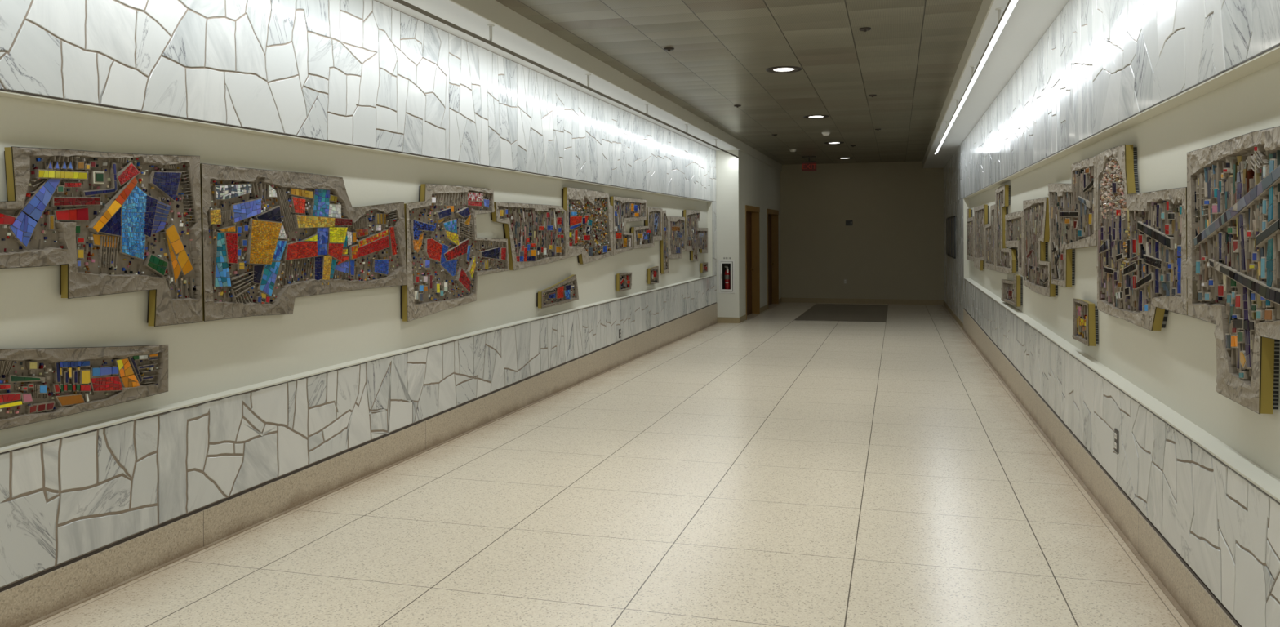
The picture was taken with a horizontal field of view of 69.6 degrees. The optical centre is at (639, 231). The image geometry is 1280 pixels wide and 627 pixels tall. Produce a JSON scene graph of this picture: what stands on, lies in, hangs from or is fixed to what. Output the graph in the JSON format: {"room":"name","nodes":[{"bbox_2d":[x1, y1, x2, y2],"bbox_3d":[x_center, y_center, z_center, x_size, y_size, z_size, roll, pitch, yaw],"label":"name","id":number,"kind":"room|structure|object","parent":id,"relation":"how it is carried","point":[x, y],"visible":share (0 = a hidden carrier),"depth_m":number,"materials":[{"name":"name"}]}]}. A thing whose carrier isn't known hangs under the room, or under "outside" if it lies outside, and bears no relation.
{"room":"corridor","nodes":[
{"label":"corridor","id":0,"kind":"room"},
{"bbox_2d":[0,0,716,591],"bbox_3d":[-1.655,0.193,8.351,0.724,3.970,21.200,0,0,16],"label":"wall","id":1,"kind":"structure","parent":0,"point":[378,97],"depth_m":5.53,"materials":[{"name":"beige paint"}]},
{"bbox_2d":[0,344,168,430],"bbox_3d":[-2.578,0.622,3.918,0.073,0.387,1.438,0,0,16],"label":"relief","id":2,"kind":"object","parent":1,"relation":"attached to","point":[45,384],"visible":1,"depth_m":4.08,"materials":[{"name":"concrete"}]},
{"bbox_2d":[0,146,203,326],"bbox_3d":[-2.519,0.040,4.140,0.073,0.873,1.455,0,0,16],"label":"relief","id":3,"kind":"object","parent":1,"relation":"attached to","point":[113,223],"visible":1,"depth_m":4.28,"materials":[{"name":"stone"}]},
{"bbox_2d":[200,163,406,321],"bbox_3d":[-2.044,0.066,5.843,0.073,0.859,2.096,0,0,16],"label":"relief","id":4,"kind":"object","parent":1,"relation":"attached to","point":[270,238],"visible":1,"depth_m":5.50,"materials":[{"name":"concrete"}]},
{"bbox_2d":[0,302,718,626],"bbox_3d":[-1.291,1.668,8.252,0.036,0.449,21.200,0,0,16],"label":"baseboard","id":5,"kind":"structure","parent":1,"relation":"attached to","point":[32,602],"depth_m":5.46,"materials":[{"name":"stone"}]},
{"bbox_2d":[400,183,509,321],"bbox_3d":[-1.510,0.142,7.756,0.072,1.056,1.887,0,0,16],"label":"relief","id":6,"kind":"object","parent":1,"relation":"attached to","point":[445,257],"visible":1,"depth_m":7.46,"materials":[{"name":"concrete"}]},
{"bbox_2d":[490,202,566,270],"bbox_3d":[-1.088,0.044,9.272,0.072,0.648,1.873,0,0,16],"label":"relief","id":7,"kind":"object","parent":1,"relation":"attached to","point":[535,234],"visible":1,"depth_m":9.23,"materials":[{"name":"concrete"}]},
{"bbox_2d":[536,274,578,308],"bbox_3d":[-0.882,0.636,10.002,0.071,0.301,1.150,0,0,16],"label":"relief","id":8,"kind":"object","parent":1,"relation":"attached to","point":[566,291],"visible":1,"depth_m":9.96,"materials":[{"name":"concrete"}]},
{"bbox_2d":[562,186,613,264],"bbox_3d":[-0.603,-0.060,11.014,0.073,0.876,1.735,0,0,16],"label":"relief","id":9,"kind":"object","parent":1,"relation":"attached to","point":[589,213],"visible":1,"depth_m":10.90,"materials":[{"name":"stone"}]},
{"bbox_2d":[618,328,621,337],"bbox_3d":[-0.260,1.326,11.987,0.008,0.115,0.075,0,0,16],"label":"wall outlet","id":10,"kind":"object","parent":1,"relation":"attached to","point":[620,330],"visible":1,"depth_m":11.98,"materials":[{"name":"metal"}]},
{"bbox_2d":[615,272,631,291],"bbox_3d":[-0.216,0.670,12.392,0.071,0.238,0.603,0,0,16],"label":"block","id":11,"kind":"object","parent":1,"relation":"attached to","point":[623,280],"visible":1,"depth_m":12.30,"materials":[{"name":"concrete"}]},
{"bbox_2d":[608,195,646,254],"bbox_3d":[-0.146,-0.082,12.654,0.072,0.764,1.657,0,0,16],"label":"relief","id":12,"kind":"object","parent":1,"relation":"attached to","point":[625,210],"visible":0.99,"depth_m":12.34,"materials":[{"name":"concrete"}]},
{"bbox_2d":[630,207,662,248],"bbox_3d":[0.107,-0.065,13.560,0.073,0.596,1.655,0,0,16],"label":"relief","id":13,"kind":"object","parent":1,"relation":"attached to","point":[645,236],"visible":1,"depth_m":13.62,"materials":[{"name":"stone"}]},
{"bbox_2d":[646,266,658,284],"bbox_3d":[0.195,0.655,13.863,0.072,0.264,0.506,0,0,16],"label":"block","id":14,"kind":"object","parent":1,"relation":"attached to","point":[652,273],"visible":1,"depth_m":13.79,"materials":[{"name":"concrete"}]},
{"bbox_2d":[659,210,685,274],"bbox_3d":[0.548,0.160,15.139,0.073,1.002,1.594,0,0,16],"label":"relief","id":15,"kind":"object","parent":1,"relation":"attached to","point":[673,244],"visible":1,"depth_m":14.90,"materials":[{"name":"concrete"}]},
{"bbox_2d":[682,209,707,261],"bbox_3d":[1.027,0.076,16.858,0.072,0.927,1.940,0,0,16],"label":"relief","id":16,"kind":"object","parent":1,"relation":"attached to","point":[696,237],"visible":1,"depth_m":16.64,"materials":[{"name":"stone"}]},
{"bbox_2d":[699,262,707,272],"bbox_3d":[1.219,0.683,17.535,0.073,0.185,0.501,0,0,16],"label":"block","id":17,"kind":"object","parent":1,"relation":"attached to","point":[703,266],"visible":1,"depth_m":17.40,"materials":[{"name":"concrete"}]},
{"bbox_2d":[28,302,1189,626],"bbox_3d":[1.676,1.823,11.007,6.100,0.616,28.500,0,0,16],"label":"floor","id":18,"kind":"structure","parent":0,"point":[787,464],"depth_m":5.34,"materials":[{"name":"tile"}]},
{"bbox_2d":[375,0,1069,171],"bbox_3d":[1.851,-1.769,10.953,5.700,0.280,28.300,0,0,16],"label":"ceiling","id":19,"kind":"structure","parent":0,"point":[917,56],"depth_m":9.39,"materials":[{"name":"paint"}]},
{"bbox_2d":[392,0,738,158],"bbox_3d":[-0.895,-1.532,8.174,0.060,0.167,21.070,0,0,16],"label":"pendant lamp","id":20,"kind":"object","parent":19,"relation":"hanging from","point":[401,2],"visible":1,"depth_m":7.90,"materials":[{"name":"white metal"}]},
{"bbox_2d":[663,47,674,51],"bbox_3d":[0.285,-1.786,9.044,0.104,0.030,0.104,0,0,16],"label":"sprinkler cover","id":21,"kind":"object","parent":19,"relation":"attached to","point":[668,49],"visible":1,"depth_m":9.02,"materials":[{"name":"metal"}]},
{"bbox_2d":[765,66,801,73],"bbox_3d":[1.601,-1.804,10.244,0.400,0.016,0.400,0,0,16],"label":"recessed light","id":22,"kind":"object","parent":19,"relation":"in","point":[780,69],"visible":1,"depth_m":10.24,"materials":[{"name":"metal"}]},
{"bbox_2d":[801,155,816,171],"bbox_3d":[4.090,-1.643,22.216,0.342,0.355,0.080,0,0,16],"label":"exit sign","id":23,"kind":"object","parent":19,"relation":"hanging from","point":[809,166],"visible":1,"depth_m":22.20,"materials":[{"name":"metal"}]},
{"bbox_2d":[803,115,829,118],"bbox_3d":[2.773,-1.810,14.485,0.400,0.016,0.400,0,0,16],"label":"recessed light","id":24,"kind":"object","parent":19,"relation":"in","point":[808,116],"visible":1,"depth_m":14.46,"materials":[{"name":"metal"}]},
{"bbox_2d":[822,132,830,135],"bbox_3d":[3.405,-1.788,16.843,0.156,0.058,0.156,0,0,16],"label":"smoke detector","id":25,"kind":"object","parent":19,"relation":"attached to","point":[823,133],"visible":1,"depth_m":16.79,"materials":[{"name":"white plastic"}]},
{"bbox_2d":[824,142,844,144],"bbox_3d":[3.972,-1.816,18.822,0.400,0.016,0.400,0,0,16],"label":"recessed light","id":26,"kind":"object","parent":19,"relation":"in","point":[827,143],"visible":1,"depth_m":18.85,"materials":[{"name":"metal"}]},
{"bbox_2d":[836,157,853,159],"bbox_3d":[5.073,-1.821,22.772,0.400,0.016,0.400,0,0,16],"label":"recessed light","id":27,"kind":"object","parent":19,"relation":"in","point":[837,157],"visible":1,"depth_m":22.73,"materials":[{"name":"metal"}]},
{"bbox_2d":[858,26,871,31],"bbox_3d":[2.004,-1.795,8.193,0.104,0.030,0.104,0,0,16],"label":"sprinkler cover","id":28,"kind":"object","parent":19,"relation":"attached to","point":[864,28],"visible":1,"depth_m":8.17,"materials":[{"name":"metal"}]},
{"bbox_2d":[934,0,1017,154],"bbox_3d":[2.795,-1.550,7.316,0.060,0.167,21.400,0,0,16],"label":"strip light","id":29,"kind":"object","parent":19,"relation":"hanging from","point":[1002,19],"visible":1,"depth_m":7.87,"materials":[{"name":"white plastic"}]},
{"bbox_2d":[715,150,781,317],"bbox_3d":[2.309,0.224,21.832,1.220,4.070,6.900,0,0,16],"label":"wall pier","id":30,"kind":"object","parent":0,"point":[746,180],"visible":0.45,"depth_m":18.56,"materials":[{"name":"beige paint"}]},
{"bbox_2d":[718,257,734,293],"bbox_3d":[1.755,0.870,18.481,0.320,0.718,0.235,0,0,16],"label":"fire extinguisher cabinet","id":31,"kind":"object","parent":30,"relation":"attached to","point":[726,267],"visible":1,"depth_m":18.40,"materials":[{"name":"white metal"}]},
{"bbox_2d":[717,297,781,323],"bbox_3d":[2.691,1.830,21.724,0.458,0.246,6.908,0,0,16],"label":"baseboard","id":32,"kind":"object","parent":30,"relation":"attached to","point":[720,320],"visible":0.65,"depth_m":18.43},
{"bbox_2d":[745,204,759,319],"bbox_3d":[2.370,0.664,20.129,0.228,2.441,1.980,0,0,16],"label":"door","id":33,"kind":"structure","parent":30,"relation":"attached to","point":[752,233],"depth_m":20.98,"materials":[{"name":"brown wood"}]},
{"bbox_2d":[767,208,778,305],"bbox_3d":[3.290,0.685,23.428,0.228,2.492,2.130,0,0,16],"label":"door","id":34,"kind":"structure","parent":30,"relation":"attached to","point":[772,215],"depth_m":24.35,"materials":[{"name":"brown wood"}]},
{"bbox_2d":[780,161,943,299],"bbox_3d":[5.558,0.157,24.586,6.300,4.170,0.150,0,0,16],"label":"wall","id":35,"kind":"structure","parent":0,"point":[892,247],"depth_m":24.41,"materials":[{"name":"beige paint"}]},
{"bbox_2d":[845,220,852,225],"bbox_3d":[5.568,-0.233,24.500,0.181,0.134,0.009,0,0,16],"label":"restroom sign","id":36,"kind":"object","parent":35,"relation":"attached to","point":[847,222],"visible":1,"depth_m":24.50,"materials":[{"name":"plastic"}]},
{"bbox_2d":[781,297,944,304],"bbox_3d":[5.858,1.867,24.421,4.210,0.180,0.012,0,0,16],"label":"baseboard","id":37,"kind":"structure","parent":35,"relation":"attached to","point":[894,301],"depth_m":24.40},
{"bbox_2d":[943,0,1279,626],"bbox_3d":[4.463,0.163,10.279,0.724,3.970,28.200,0,0,16],"label":"wall","id":38,"kind":"structure","parent":0,"point":[1169,80],"depth_m":4.65,"materials":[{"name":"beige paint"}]},
{"bbox_2d":[946,217,949,255],"bbox_3d":[7.233,0.109,21.601,0.030,0.890,0.900,0,0,16],"label":"framed picture","id":39,"kind":"object","parent":38,"relation":"attached to","point":[947,218],"visible":0.74,"depth_m":21.82,"materials":[{"name":"paper"}]},
{"bbox_2d":[948,216,951,257],"bbox_3d":[6.932,0.110,20.523,0.030,0.890,0.900,0,0,16],"label":"framed picture","id":40,"kind":"object","parent":38,"relation":"attached to","point":[949,218],"visible":0.84,"depth_m":20.55,"materials":[{"name":"paper"}]},
{"bbox_2d":[951,215,955,258],"bbox_3d":[6.661,0.112,19.550,0.030,0.890,0.900,0,0,16],"label":"framed picture","id":41,"kind":"object","parent":38,"relation":"attached to","point":[953,218],"visible":1,"depth_m":19.38,"materials":[{"name":"paper"}]},
{"bbox_2d":[966,208,973,261],"bbox_3d":[5.677,0.043,15.751,0.073,0.903,1.632,0,0,16],"label":"relief","id":42,"kind":"object","parent":38,"relation":"attached to","point":[970,219],"visible":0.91,"depth_m":15.86,"materials":[{"name":"concrete"}]},
{"bbox_2d":[973,204,989,270],"bbox_3d":[5.202,0.096,14.049,0.073,0.980,1.932,0,0,16],"label":"relief","id":43,"kind":"object","parent":38,"relation":"attached to","point":[981,213],"visible":0.94,"depth_m":13.89,"materials":[{"name":"stone"}]},
{"bbox_2d":[984,204,995,271],"bbox_3d":[4.749,0.085,12.418,0.072,0.871,1.452,0,0,16],"label":"relief","id":44,"kind":"object","parent":38,"relation":"attached to","point":[989,228],"visible":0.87,"depth_m":12.31,"materials":[{"name":"stone"}]},
{"bbox_2d":[995,184,1017,273],"bbox_3d":[4.310,-0.025,10.850,0.073,1.051,1.747,0,0,16],"label":"relief","id":45,"kind":"object","parent":38,"relation":"attached to","point":[1006,258],"visible":1,"depth_m":10.92,"materials":[{"name":"stone"}]},
{"bbox_2d":[1000,274,1022,306],"bbox_3d":[4.175,0.643,10.354,0.073,0.371,1.433,0,0,16],"label":"block","id":46,"kind":"object","parent":38,"relation":"attached to","point":[1011,291],"visible":1,"depth_m":9.89,"materials":[{"name":"concrete"}]},
{"bbox_2d":[1004,210,1023,275],"bbox_3d":[4.043,0.115,9.889,0.073,0.654,1.536,0,0,16],"label":"relief","id":47,"kind":"object","parent":38,"relation":"attached to","point":[1013,221],"visible":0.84,"depth_m":9.70,"materials":[{"name":"stone"}]},
{"bbox_2d":[1022,196,1057,297],"bbox_3d":[3.612,0.122,8.342,0.073,0.856,1.643,0,0,16],"label":"relief","id":48,"kind":"object","parent":38,"relation":"attached to","point":[1036,229],"visible":0.98,"depth_m":8.27,"materials":[{"name":"stone"}]},
{"bbox_2d":[1047,155,1097,287],"bbox_3d":[3.152,-0.030,6.695,0.073,0.910,1.902,0,0,16],"label":"relief","id":49,"kind":"object","parent":38,"relation":"attached to","point":[1073,206],"visible":0.98,"depth_m":6.69,"materials":[{"name":"concrete"}]},
{"bbox_2d":[1072,298,1098,346],"bbox_3d":[3.047,0.616,6.303,0.070,0.296,0.557,0,0,16],"label":"relief","id":50,"kind":"object","parent":38,"relation":"attached to","point":[1085,313],"visible":1,"depth_m":6.18,"materials":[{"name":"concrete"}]},
{"bbox_2d":[943,301,1237,626],"bbox_3d":[4.101,1.691,10.330,0.036,0.550,28.100,0,0,16],"label":"baseboard","id":51,"kind":"structure","parent":38,"relation":"attached to","point":[1184,592],"depth_m":5.20,"materials":[{"name":"stone"}]},
{"bbox_2d":[1114,428,1118,453],"bbox_3d":[2.659,1.168,5.137,0.008,0.125,0.075,0,0,16],"label":"wall outlet","id":52,"kind":"object","parent":38,"relation":"attached to","point":[1116,432],"visible":1,"depth_m":5.12,"materials":[{"name":"metal"}]},
{"bbox_2d":[1095,144,1187,330],"bbox_3d":[2.644,0.002,4.876,0.073,0.984,1.863,0,0,16],"label":"relief","id":53,"kind":"object","parent":38,"relation":"attached to","point":[1141,237],"visible":0.99,"depth_m":4.84,"materials":[{"name":"concrete"}]},
{"bbox_2d":[1186,125,1279,413],"bbox_3d":[2.197,0.141,3.269,0.073,0.988,1.465,0,0,16],"label":"relief","id":54,"kind":"object","parent":38,"relation":"attached to","point":[1233,263],"visible":1,"depth_m":3.37,"materials":[{"name":"concrete"}]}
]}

